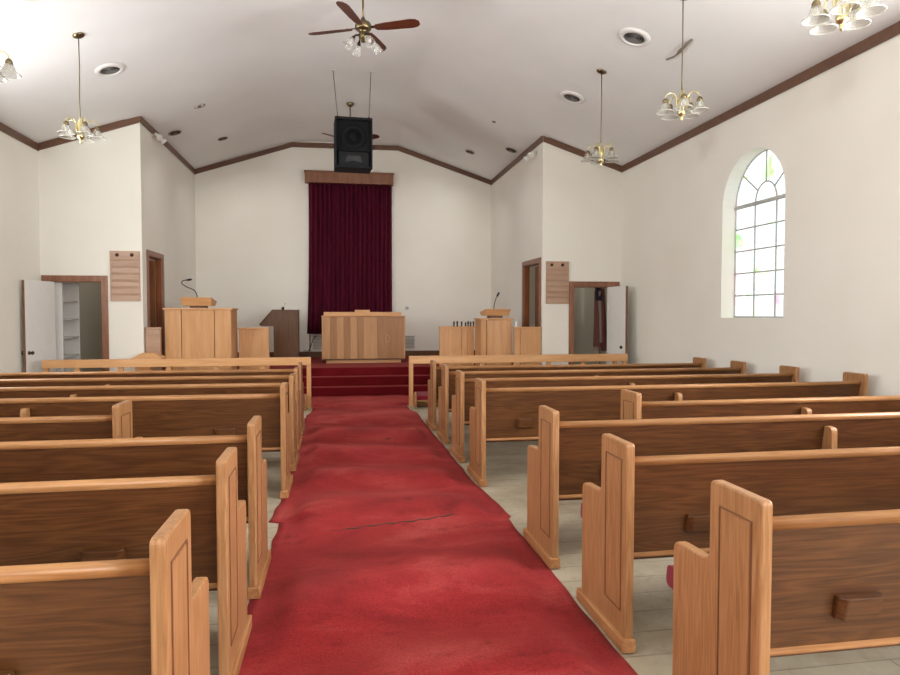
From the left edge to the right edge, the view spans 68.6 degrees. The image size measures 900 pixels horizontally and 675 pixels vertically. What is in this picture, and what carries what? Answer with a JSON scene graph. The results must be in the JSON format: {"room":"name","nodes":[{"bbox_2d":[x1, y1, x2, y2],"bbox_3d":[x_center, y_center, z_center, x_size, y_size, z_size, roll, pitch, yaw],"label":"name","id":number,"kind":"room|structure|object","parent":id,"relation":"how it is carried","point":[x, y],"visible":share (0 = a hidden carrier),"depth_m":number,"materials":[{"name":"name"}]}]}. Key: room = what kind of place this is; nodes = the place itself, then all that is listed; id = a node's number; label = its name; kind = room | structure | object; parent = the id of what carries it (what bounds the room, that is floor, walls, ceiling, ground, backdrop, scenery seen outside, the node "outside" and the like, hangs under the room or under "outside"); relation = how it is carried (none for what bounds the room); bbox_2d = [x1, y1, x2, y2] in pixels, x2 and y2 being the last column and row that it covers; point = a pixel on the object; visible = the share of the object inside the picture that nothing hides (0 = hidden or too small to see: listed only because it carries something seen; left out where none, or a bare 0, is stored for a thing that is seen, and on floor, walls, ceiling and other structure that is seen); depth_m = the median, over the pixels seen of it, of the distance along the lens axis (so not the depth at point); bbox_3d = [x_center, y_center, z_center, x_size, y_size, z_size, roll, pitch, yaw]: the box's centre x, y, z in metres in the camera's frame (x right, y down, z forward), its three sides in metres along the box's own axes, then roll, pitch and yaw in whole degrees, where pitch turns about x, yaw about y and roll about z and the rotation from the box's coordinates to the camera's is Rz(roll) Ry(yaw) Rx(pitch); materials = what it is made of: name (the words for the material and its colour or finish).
{"room":"house of worship","nodes":[
{"label":"house of worship","id":0,"kind":"room"},
{"bbox_2d":[0,131,102,372],"bbox_3d":[-5.870,-0.799,5.211,0.260,4.290,19.660,0,2,-9],"label":"wall","id":1,"kind":"structure","parent":0,"point":[19,190],"depth_m":10.02,"materials":[{"name":"paint"}]},
{"bbox_2d":[0,122,38,150],"bbox_3d":[-5.387,-2.788,3.112,0.028,0.115,15.310,0,2,-9],"label":"trim","id":2,"kind":"structure","parent":1,"relation":"attached to","point":[5,129],"depth_m":9.97,"materials":[{"name":"brown wood"}]},
{"bbox_2d":[38,123,145,370],"bbox_3d":[-5.898,-1.274,10.905,1.560,4.817,0.110,0,2,-9],"label":"wall","id":3,"kind":"structure","parent":0,"point":[91,193],"depth_m":10.84,"materials":[{"name":"paint"}]},
{"bbox_2d":[21,275,108,371],"bbox_3d":[-6.298,0.067,10.673,0.702,2.155,1.243,2,3,41],"label":"door","id":4,"kind":"structure","parent":3,"relation":"in","point":[38,297],"depth_m":10.43,"materials":[{"name":"white paint"}]},
{"bbox_2d":[38,116,139,149],"bbox_3d":[-5.887,-3.335,10.760,1.560,0.638,0.028,0,2,-9],"label":"trim","id":5,"kind":"structure","parent":3,"relation":"attached to","point":[122,123],"depth_m":10.76,"materials":[{"name":"brown wood"}]},
{"bbox_2d":[110,251,140,300],"bbox_3d":[-5.378,-1.016,10.924,0.460,0.830,0.041,0,2,-9],"label":"hymn board","id":6,"kind":"object","parent":3,"relation":"attached to","point":[124,265],"visible":1,"depth_m":10.92,"materials":[{"name":"brown wood"}]},
{"bbox_2d":[142,125,195,326],"bbox_3d":[-5.524,-1.354,13.069,0.110,4.817,4.040,0,2,-9],"label":"wall","id":7,"kind":"structure","parent":0,"point":[168,184],"depth_m":12.80,"materials":[{"name":"paint"}]},
{"bbox_2d":[146,249,164,369],"bbox_3d":[-5.661,-0.449,11.700,0.885,2.130,1.060,0,2,-9],"label":"door","id":8,"kind":"structure","parent":7,"relation":"in","point":[155,269],"depth_m":12.15,"materials":[{"name":"brown wood"}]},
{"bbox_2d":[152,132,166,144],"bbox_3d":[-5.138,-3.527,11.643,0.209,0.184,0.433,0,2,-9],"label":"spotlight","id":9,"kind":"object","parent":7,"relation":"attached to","point":[159,137],"visible":1,"depth_m":11.52,"materials":[{"name":"white paint"}]},
{"bbox_2d":[140,116,195,174],"bbox_3d":[-5.447,-3.680,12.940,0.028,0.115,4.150,0,2,-9],"label":"trim","id":10,"kind":"structure","parent":7,"relation":"attached to","point":[143,121],"depth_m":12.72,"materials":[{"name":"brown wood"}]},
{"bbox_2d":[149,141,538,351],"bbox_3d":[-2.425,-1.819,15.719,10.000,5.550,0.200,0,2,-9],"label":"wall","id":11,"kind":"structure","parent":0,"point":[252,215],"depth_m":15.47,"materials":[{"name":"paint"}]},
{"bbox_2d":[195,142,291,173],"bbox_3d":[-4.729,-4.114,15.134,2.170,0.816,0.028,0,2,-9],"label":"trim","id":12,"kind":"structure","parent":11,"relation":"attached to","point":[288,145],"depth_m":15.12,"materials":[{"name":"brown wood"}]},
{"bbox_2d":[312,335,321,349],"bbox_3d":[-3.068,0.117,15.576,0.380,0.370,0.011,0,2,-9],"label":"air vent","id":13,"kind":"object","parent":11,"relation":"in","point":[312,335],"visible":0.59,"depth_m":15.56,"materials":[{"name":"grey metal"}]},
{"bbox_2d":[292,142,397,150],"bbox_3d":[-2.447,-4.490,15.501,2.456,0.133,0.028,0,2,-9],"label":"trim","id":14,"kind":"structure","parent":11,"relation":"attached to","point":[294,144],"depth_m":15.40,"materials":[{"name":"brown wood"}]},
{"bbox_2d":[304,170,393,333],"bbox_3d":[-2.352,-1.977,15.509,2.077,3.780,0.203,0,2,-9],"label":"curtain","id":15,"kind":"object","parent":11,"relation":"hanging from","point":[350,214],"visible":0.84,"depth_m":15.49,"materials":[{"name":"red fabric"}]},
{"bbox_2d":[238,350,474,357],"bbox_3d":[-2.392,0.398,15.694,6.890,0.140,0.021,0,2,-9],"label":"baseboard","id":16,"kind":"structure","parent":11,"relation":"attached to","point":[434,352],"depth_m":15.92,"materials":[{"name":"brown wood"}]},
{"bbox_2d":[404,305,409,310],"bbox_3d":[-1.031,-0.712,15.884,0.130,0.125,0.013,0,2,-9],"label":"wall outlet","id":17,"kind":"object","parent":11,"relation":"attached to","point":[406,307],"visible":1,"depth_m":15.88,"materials":[{"name":"white paint"}]},
{"bbox_2d":[405,335,415,349],"bbox_3d":[-1.016,0.110,15.918,0.380,0.360,0.011,0,2,-9],"label":"air vent","id":18,"kind":"object","parent":11,"relation":"in","point":[406,336],"visible":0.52,"depth_m":15.93,"materials":[{"name":"grey metal"}]},
{"bbox_2d":[398,146,490,184],"bbox_3d":[-0.110,-4.141,15.903,2.284,0.856,0.028,0,2,-9],"label":"trim","id":19,"kind":"structure","parent":11,"relation":"attached to","point":[401,149],"depth_m":15.88,"materials":[{"name":"brown wood"}]},
{"bbox_2d":[0,0,899,179],"bbox_3d":[-0.810,-3.603,5.951,10.676,1.501,20.061,0,2,-9],"label":"ceiling","id":20,"kind":"structure","parent":0,"point":[439,85],"depth_m":9.30,"materials":[{"name":"paint"}]},
{"bbox_2d":[0,50,21,82],"bbox_3d":[-4.098,-2.902,5.779,0.509,1.314,0.525,0,2,9],"label":"chandelier","id":21,"kind":"object","parent":20,"relation":"hanging from","point":[8,61],"visible":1,"depth_m":5.86,"materials":[{"name":"white glass"}]},
{"bbox_2d":[19,0,41,1],"bbox_3d":[-4.292,-3.553,6.782,0.389,0.138,0.390,1,2,31],"label":"ceiling vent","id":22,"kind":"object","parent":20,"relation":"in","point":[19,0],"visible":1,"depth_m":6.89,"materials":[{"name":"white paint"}]},
{"bbox_2d":[57,32,105,143],"bbox_3d":[-4.453,-2.982,7.908,0.509,1.314,0.525,0,2,9],"label":"chandelier","id":23,"kind":"object","parent":20,"relation":"hanging from","point":[81,126],"visible":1,"depth_m":7.89,"materials":[{"name":"gold metal"}]},
{"bbox_2d":[94,63,124,75],"bbox_3d":[-4.629,-3.644,8.984,0.389,0.138,0.390,1,2,31],"label":"ceiling vent","id":24,"kind":"object","parent":20,"relation":"in","point":[109,69],"visible":1,"depth_m":8.96,"materials":[{"name":"white paint"}]},
{"bbox_2d":[168,130,180,135],"bbox_3d":[-5.101,-3.790,12.238,0.226,0.084,0.238,0,2,-2],"label":"recessed light","id":25,"kind":"object","parent":20,"relation":"in","point":[177,132],"visible":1,"depth_m":12.22,"materials":[{"name":"black metal"}]},
{"bbox_2d":[322,102,379,149],"bbox_3d":[-1.899,-3.953,12.573,1.053,1.008,1.053,0,2,-9],"label":"ceiling fan","id":26,"kind":"object","parent":20,"relation":"hanging from","point":[349,104],"visible":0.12,"depth_m":12.50,"materials":[{"name":"gold metal"}]},
{"bbox_2d":[330,69,373,173],"bbox_3d":[-1.641,-3.603,11.066,0.720,1.601,0.558,0,2,-9],"label":"loudspeaker","id":27,"kind":"object","parent":20,"relation":"hanging from","point":[353,136],"visible":1,"depth_m":10.89,"materials":[{"name":"plastic"}]},
{"bbox_2d":[337,119,370,152],"bbox_3d":[-1.595,-3.329,10.913,0.555,0.501,0.067,0,2,-12],"label":"grille","id":28,"kind":"object","parent":27,"relation":"attached to","point":[353,135],"depth_m":10.88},
{"bbox_2d":[308,0,419,52],"bbox_3d":[-1.060,-3.885,8.049,1.054,0.808,1.054,-1,2,-31],"label":"ceiling fan","id":29,"kind":"object","parent":20,"relation":"hanging from","point":[362,25],"visible":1,"depth_m":7.99,"materials":[{"name":"brown wood"}]},
{"bbox_2d":[506,148,516,152],"bbox_3d":[1.242,-3.804,13.406,0.227,0.082,0.238,0,2,-2],"label":"recessed light","id":30,"kind":"object","parent":20,"relation":"in","point":[507,149],"visible":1,"depth_m":13.38,"materials":[{"name":"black metal"}]},
{"bbox_2d":[559,91,584,103],"bbox_3d":[1.861,-3.658,10.055,0.380,0.135,0.398,-1,2,-15],"label":"ceiling vent","id":31,"kind":"object","parent":20,"relation":"in","point":[569,96],"visible":1,"depth_m":10.03,"materials":[{"name":"white paint"}]},
{"bbox_2d":[581,69,618,165],"bbox_3d":[2.043,-2.987,8.992,0.509,1.314,0.525,1,2,15],"label":"chandelier","id":32,"kind":"object","parent":20,"relation":"hanging from","point":[599,151],"visible":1,"depth_m":8.97,"materials":[{"name":"gold metal"}]},
{"bbox_2d":[618,27,650,46],"bbox_3d":[2.203,-3.584,7.883,0.380,0.135,0.398,-1,2,-15],"label":"ceiling vent","id":33,"kind":"object","parent":20,"relation":"in","point":[631,36],"visible":1,"depth_m":7.86,"materials":[{"name":"white paint"}]},
{"bbox_2d":[666,38,692,59],"bbox_3d":[2.716,-3.404,7.843,0.047,0.053,0.620,0,2,-9],"label":"tape","id":34,"kind":"object","parent":20,"relation":"attached to","point":[679,51],"visible":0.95,"depth_m":7.78,"materials":[{"name":"grey"}]},
{"bbox_2d":[656,0,708,121],"bbox_3d":[2.397,-2.908,6.857,0.509,1.314,0.525,0,2,-5],"label":"chandelier","id":35,"kind":"object","parent":20,"relation":"hanging from","point":[681,104],"visible":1,"depth_m":6.85,"materials":[{"name":"gold metal"}]},
{"bbox_2d":[801,0,887,34],"bbox_3d":[2.764,-2.826,4.662,0.509,1.314,0.525,0,2,7],"label":"chandelier","id":36,"kind":"object","parent":20,"relation":"hanging from","point":[841,8],"visible":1,"depth_m":4.67,"materials":[{"name":"white glass"}]},
{"bbox_2d":[491,144,540,354],"bbox_3d":[1.401,-1.386,14.222,0.110,4.795,4.040,0,2,-9],"label":"wall","id":37,"kind":"structure","parent":0,"point":[516,196],"depth_m":14.08,"materials":[{"name":"paint"}]},
{"bbox_2d":[491,136,542,184],"bbox_3d":[1.342,-3.700,14.071,0.028,0.115,4.150,0,2,-9],"label":"trim","id":38,"kind":"structure","parent":37,"relation":"attached to","point":[538,141],"depth_m":13.58,"materials":[{"name":"brown wood"}]},
{"bbox_2d":[523,151,536,161],"bbox_3d":[1.521,-3.437,12.452,0.209,0.184,0.433,0,2,-9],"label":"spotlight","id":39,"kind":"object","parent":37,"relation":"attached to","point":[530,154],"visible":1,"depth_m":12.31,"materials":[{"name":"white paint"}]},
{"bbox_2d":[522,257,540,326],"bbox_3d":[1.685,-0.467,12.843,0.252,2.080,1.240,0,2,-9],"label":"door","id":40,"kind":"structure","parent":37,"relation":"in","point":[525,269],"depth_m":13.23,"materials":[{"name":"brown wood"}]},
{"bbox_2d":[209,405,899,674],"bbox_3d":[-0.810,1.413,6.136,10.600,0.200,20.060,0,2,-9],"label":"floor","id":41,"kind":"structure","parent":0,"point":[506,462],"depth_m":3.76,"materials":[{"name":"beige tile"}]},
{"bbox_2d":[54,282,80,371],"bbox_3d":[-6.604,-0.029,11.280,0.265,2.300,0.750,0,2,-9],"label":"shelf unit","id":42,"kind":"object","parent":41,"relation":"on","point":[67,294],"visible":0.43,"depth_m":11.59,"materials":[{"name":"white paint"}]},
{"bbox_2d":[0,400,142,441],"bbox_3d":[-3.746,0.905,4.387,3.146,0.935,0.697,0,2,-9],"label":"pew","id":43,"kind":"object","parent":41,"relation":"on","point":[119,424],"visible":0.37,"depth_m":4.30,"materials":[{"name":"brown wood"}]},
{"bbox_2d":[0,509,209,674],"bbox_3d":[-2.796,0.997,1.737,4.096,0.949,0.697,0,2,-9],"label":"pew","id":44,"kind":"object","parent":41,"relation":"on","point":[140,616],"visible":1,"depth_m":1.76,"materials":[{"name":"brown wood"}]},
{"bbox_2d":[0,447,251,674],"bbox_3d":[-2.949,0.963,2.641,4.096,0.949,0.697,0,2,-10],"label":"pew","id":45,"kind":"object","parent":41,"relation":"on","point":[42,522],"visible":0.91,"depth_m":2.64,"materials":[{"name":"brown wood"}]},
{"bbox_2d":[0,415,270,599],"bbox_3d":[-3.096,0.930,3.532,4.096,0.949,0.697,0,2,-9],"label":"pew","id":46,"kind":"object","parent":41,"relation":"on","point":[80,459],"visible":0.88,"depth_m":3.51,"materials":[{"name":"brown wood"}]},
{"bbox_2d":[0,382,292,498],"bbox_3d":[-3.417,0.864,5.455,4.096,0.940,0.697,0,2,-9],"label":"pew","id":47,"kind":"object","parent":41,"relation":"on","point":[214,414],"visible":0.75,"depth_m":5.41,"materials":[{"name":"brown wood"}]},
{"bbox_2d":[131,352,166,370],"bbox_3d":[-4.956,0.694,10.889,0.470,0.885,0.345,0,2,-9],"label":"stand","id":48,"kind":"object","parent":41,"relation":"on","point":[148,355],"visible":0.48,"depth_m":10.77,"materials":[{"name":"brown wood"}]},
{"bbox_2d":[0,373,298,470],"bbox_3d":[-3.573,0.834,6.391,4.096,0.930,0.697,0,2,-9],"label":"pew","id":49,"kind":"object","parent":41,"relation":"on","point":[227,388],"visible":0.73,"depth_m":6.25,"materials":[{"name":"brown wood"}]},
{"bbox_2d":[0,367,302,450],"bbox_3d":[-3.750,0.806,7.335,4.096,0.916,0.697,0,2,-9],"label":"pew","id":50,"kind":"object","parent":41,"relation":"on","point":[43,382],"visible":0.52,"depth_m":7.15,"materials":[{"name":"brown wood"}]},
{"bbox_2d":[0,362,304,435],"bbox_3d":[-3.919,0.777,8.259,4.096,0.903,0.697,0,2,-9],"label":"pew","id":51,"kind":"object","parent":41,"relation":"on","point":[172,373],"visible":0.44,"depth_m":8.04,"materials":[{"name":"brown wood"}]},
{"bbox_2d":[42,357,310,408],"bbox_3d":[-4.204,0.743,10.339,3.973,0.828,0.110,0,2,-9],"label":"altar rail","id":52,"kind":"object","parent":41,"relation":"on","point":[262,362],"visible":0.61,"depth_m":10.28,"materials":[{"name":"brown wood"}]},
{"bbox_2d":[304,394,306,410],"bbox_3d":[-4.030,1.032,10.189,3.563,0.262,0.296,0,2,-9],"label":"kneeler","id":53,"kind":"object","parent":41,"relation":"on","point":[305,395],"visible":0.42,"depth_m":10.34,"materials":[{"name":"wood"}]},
{"bbox_2d":[162,357,512,396],"bbox_3d":[-2.053,0.788,13.676,6.908,0.490,4.139,0,2,-9],"label":"platform","id":54,"kind":"object","parent":41,"relation":"on","point":[327,379],"visible":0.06,"depth_m":12.58,"materials":[{"name":"red carpet"}]},
{"bbox_2d":[144,327,161,370],"bbox_3d":[-5.000,0.232,11.126,0.267,0.810,0.080,0,2,-9],"label":"screen","id":55,"kind":"object","parent":54,"relation":"on","point":[152,334],"visible":0.71,"depth_m":11.10,"materials":[{"name":"brown wood"}]},
{"bbox_2d":[162,297,238,370],"bbox_3d":[-4.385,-0.043,11.682,1.145,1.319,0.725,0,2,-9],"label":"pulpit","id":56,"kind":"object","parent":54,"relation":"on","point":[196,331],"visible":0.72,"depth_m":11.36,"materials":[{"name":"brown wood"}]},
{"bbox_2d":[181,278,197,296],"bbox_3d":[-4.551,-0.848,11.588,0.290,0.373,0.157,-2,3,-36],"label":"microphone","id":57,"kind":"object","parent":56,"relation":"on","point":[190,279],"visible":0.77,"depth_m":11.56,"materials":[{"name":"black plastic"}]},
{"bbox_2d":[238,327,269,369],"bbox_3d":[-3.580,0.210,12.062,0.559,0.785,0.080,0,2,-9],"label":"screen","id":58,"kind":"object","parent":54,"relation":"on","point":[253,341],"visible":0.79,"depth_m":12.04,"materials":[{"name":"brown wood"}]},
{"bbox_2d":[259,310,299,356],"bbox_3d":[-3.768,-0.055,14.620,0.843,1.125,0.505,0,2,-9],"label":"lectern","id":59,"kind":"object","parent":54,"relation":"on","point":[285,323],"visible":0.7,"depth_m":14.41,"materials":[{"name":"brown wood"}]},
{"bbox_2d":[321,312,405,362],"bbox_3d":[-1.862,-0.012,14.173,1.750,1.072,0.785,0,2,-9],"label":"altar table","id":60,"kind":"object","parent":54,"relation":"on","point":[347,337],"visible":1,"depth_m":13.81,"materials":[{"name":"brown wood"}]},
{"bbox_2d":[355,310,369,311],"bbox_3d":[-1.858,-0.563,13.973,0.310,0.045,0.200,0,2,-9],"label":"wooden block","id":61,"kind":"object","parent":60,"relation":"on","point":[355,310],"visible":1,"depth_m":13.88,"materials":[{"name":"brown wood"}]},
{"bbox_2d":[439,326,474,365],"bbox_3d":[0.131,0.182,12.679,0.694,0.795,0.080,0,2,-9],"label":"screen","id":62,"kind":"object","parent":54,"relation":"on","point":[453,340],"visible":0.69,"depth_m":12.65,"materials":[{"name":"brown wood"}]},
{"bbox_2d":[474,309,513,365],"bbox_3d":[0.819,0.025,12.471,0.640,1.124,0.565,0,2,-9],"label":"lectern","id":63,"kind":"object","parent":54,"relation":"on","point":[493,333],"visible":0.74,"depth_m":12.23,"materials":[{"name":"brown wood"}]},
{"bbox_2d":[513,327,541,364],"bbox_3d":[1.424,0.201,12.170,0.537,0.795,0.080,0,2,-9],"label":"screen","id":64,"kind":"object","parent":54,"relation":"on","point":[526,340],"visible":0.72,"depth_m":12.15,"materials":[{"name":"brown wood"}]},
{"bbox_2d":[413,391,427,408],"bbox_3d":[1.093,1.000,11.042,3.410,0.262,0.296,0,2,-9],"label":"kneeler","id":65,"kind":"object","parent":41,"relation":"on","point":[417,396],"visible":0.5,"depth_m":10.67,"materials":[{"name":"fabric"}]},
{"bbox_2d":[416,391,427,399],"bbox_3d":[1.091,0.941,11.051,3.350,0.109,0.260,0,2,-9],"label":"cushion","id":66,"kind":"object","parent":65,"relation":"on","point":[423,395],"depth_m":10.68,"materials":[{"name":"fabric"}]},
{"bbox_2d":[239,395,637,674],"bbox_3d":[-0.482,1.320,4.914,2.149,0.077,14.750,0,2,-9],"label":"carpet runner","id":67,"kind":"object","parent":41,"relation":"on","point":[388,558],"visible":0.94,"depth_m":3.75,"materials":[{"name":"red carpet"}]},
{"bbox_2d":[409,354,627,405],"bbox_3d":[1.206,0.710,11.239,3.820,0.828,0.110,0,2,-9],"label":"altar rail","id":68,"kind":"object","parent":41,"relation":"on","point":[582,358],"visible":0.52,"depth_m":11.12,"materials":[{"name":"brown wood"}]},
{"bbox_2d":[426,357,705,430],"bbox_3d":[1.629,0.740,9.263,3.896,0.903,0.697,0,2,-9],"label":"pew","id":69,"kind":"object","parent":41,"relation":"on","point":[434,382],"visible":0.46,"depth_m":8.89,"materials":[{"name":"brown wood"}]},
{"bbox_2d":[437,361,745,443],"bbox_3d":[1.792,0.767,8.379,3.896,0.916,0.697,0,2,-9],"label":"pew","id":70,"kind":"object","parent":41,"relation":"on","point":[447,388],"visible":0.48,"depth_m":8.01,"materials":[{"name":"brown wood"}]},
{"bbox_2d":[593,288,606,363],"bbox_3d":[2.961,-0.121,12.967,0.276,2.360,0.277,1,2,22],"label":"flag","id":71,"kind":"object","parent":41,"relation":"on","point":[600,329],"visible":0.92,"depth_m":12.87,"materials":[{"name":"red fabric"}]},
{"bbox_2d":[450,365,798,461],"bbox_3d":[1.956,0.795,7.423,3.896,0.930,0.697,0,2,-9],"label":"pew","id":72,"kind":"object","parent":41,"relation":"on","point":[464,398],"visible":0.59,"depth_m":7.06,"materials":[{"name":"brown wood"}]},
{"bbox_2d":[467,372,867,486],"bbox_3d":[2.125,0.826,6.468,3.896,0.940,0.697,0,2,-9],"label":"pew","id":73,"kind":"object","parent":41,"relation":"on","point":[498,414],"visible":0.53,"depth_m":6.06,"materials":[{"name":"brown wood"}]},
{"bbox_2d":[523,405,899,568],"bbox_3d":[2.462,0.890,4.599,3.896,0.949,0.697,0,2,-9],"label":"pew","id":74,"kind":"object","parent":41,"relation":"on","point":[567,456],"visible":0.7,"depth_m":4.17,"materials":[{"name":"brown wood"}]},
{"bbox_2d":[576,433,899,653],"bbox_3d":[2.638,0.927,3.615,3.896,0.949,0.697,0,2,-9],"label":"pew","id":75,"kind":"object","parent":41,"relation":"on","point":[642,506],"visible":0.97,"depth_m":3.14,"materials":[{"name":"brown wood"}]},
{"bbox_2d":[620,389,899,419],"bbox_3d":[2.796,0.863,5.526,2.986,0.935,0.697,0,2,-9],"label":"pew","id":76,"kind":"object","parent":41,"relation":"on","point":[632,405],"visible":0.38,"depth_m":5.17,"materials":[{"name":"brown wood"}]},
{"bbox_2d":[666,480,899,674],"bbox_3d":[2.818,0.960,2.718,3.896,0.949,0.697,0,2,-9],"label":"pew","id":77,"kind":"object","parent":41,"relation":"on","point":[767,586],"visible":1,"depth_m":2.21,"materials":[{"name":"brown wood"}]},
{"bbox_2d":[666,565,673,588],"bbox_3d":[2.804,0.986,2.804,3.768,0.102,0.525,0,2,-9],"label":"seat cushion","id":78,"kind":"object","parent":77,"relation":"on","point":[670,569],"depth_m":2.72,"materials":[{"name":"fabric"}]},
{"bbox_2d":[541,142,621,364],"bbox_3d":[2.442,-1.315,12.293,1.530,4.795,0.110,0,2,-9],"label":"wall","id":79,"kind":"structure","parent":0,"point":[581,203],"depth_m":12.20,"materials":[{"name":"paint"}]},
{"bbox_2d":[546,261,568,303],"bbox_3d":[1.978,-1.011,12.150,0.435,0.780,0.041,0,2,-9],"label":"hymn board","id":80,"kind":"object","parent":79,"relation":"attached to","point":[557,272],"visible":1,"depth_m":12.15,"materials":[{"name":"brown wood"}]},
{"bbox_2d":[543,136,620,171],"bbox_3d":[2.453,-3.376,12.149,1.530,0.617,0.028,0,2,-9],"label":"trim","id":81,"kind":"structure","parent":79,"relation":"attached to","point":[548,140],"depth_m":12.11,"materials":[{"name":"brown wood"}]},
{"bbox_2d":[568,281,627,364],"bbox_3d":[2.845,0.024,12.222,1.111,2.125,0.700,1,3,34],"label":"door","id":82,"kind":"structure","parent":79,"relation":"in","point":[617,295],"depth_m":12.07,"materials":[{"name":"white paint"}]},
{"bbox_2d":[574,34,899,395],"bbox_3d":[4.250,-0.861,6.895,0.260,4.290,19.660,0,2,-9],"label":"wall","id":83,"kind":"structure","parent":0,"point":[834,135],"depth_m":7.64,"materials":[{"name":"paint"}]},
{"bbox_2d":[733,149,784,317],"bbox_3d":[4.056,-1.332,8.489,0.054,2.174,1.327,0,2,-9],"label":"window","id":84,"kind":"structure","parent":83,"relation":"in","point":[759,208],"depth_m":8.60,"materials":[{"name":"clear glass"}]},
{"bbox_2d":[621,21,899,172],"bbox_3d":[4.449,-2.849,4.750,0.028,0.115,15.310,0,2,-9],"label":"trim","id":85,"kind":"structure","parent":83,"relation":"attached to","point":[893,30],"depth_m":7.78,"materials":[{"name":"brown wood"}]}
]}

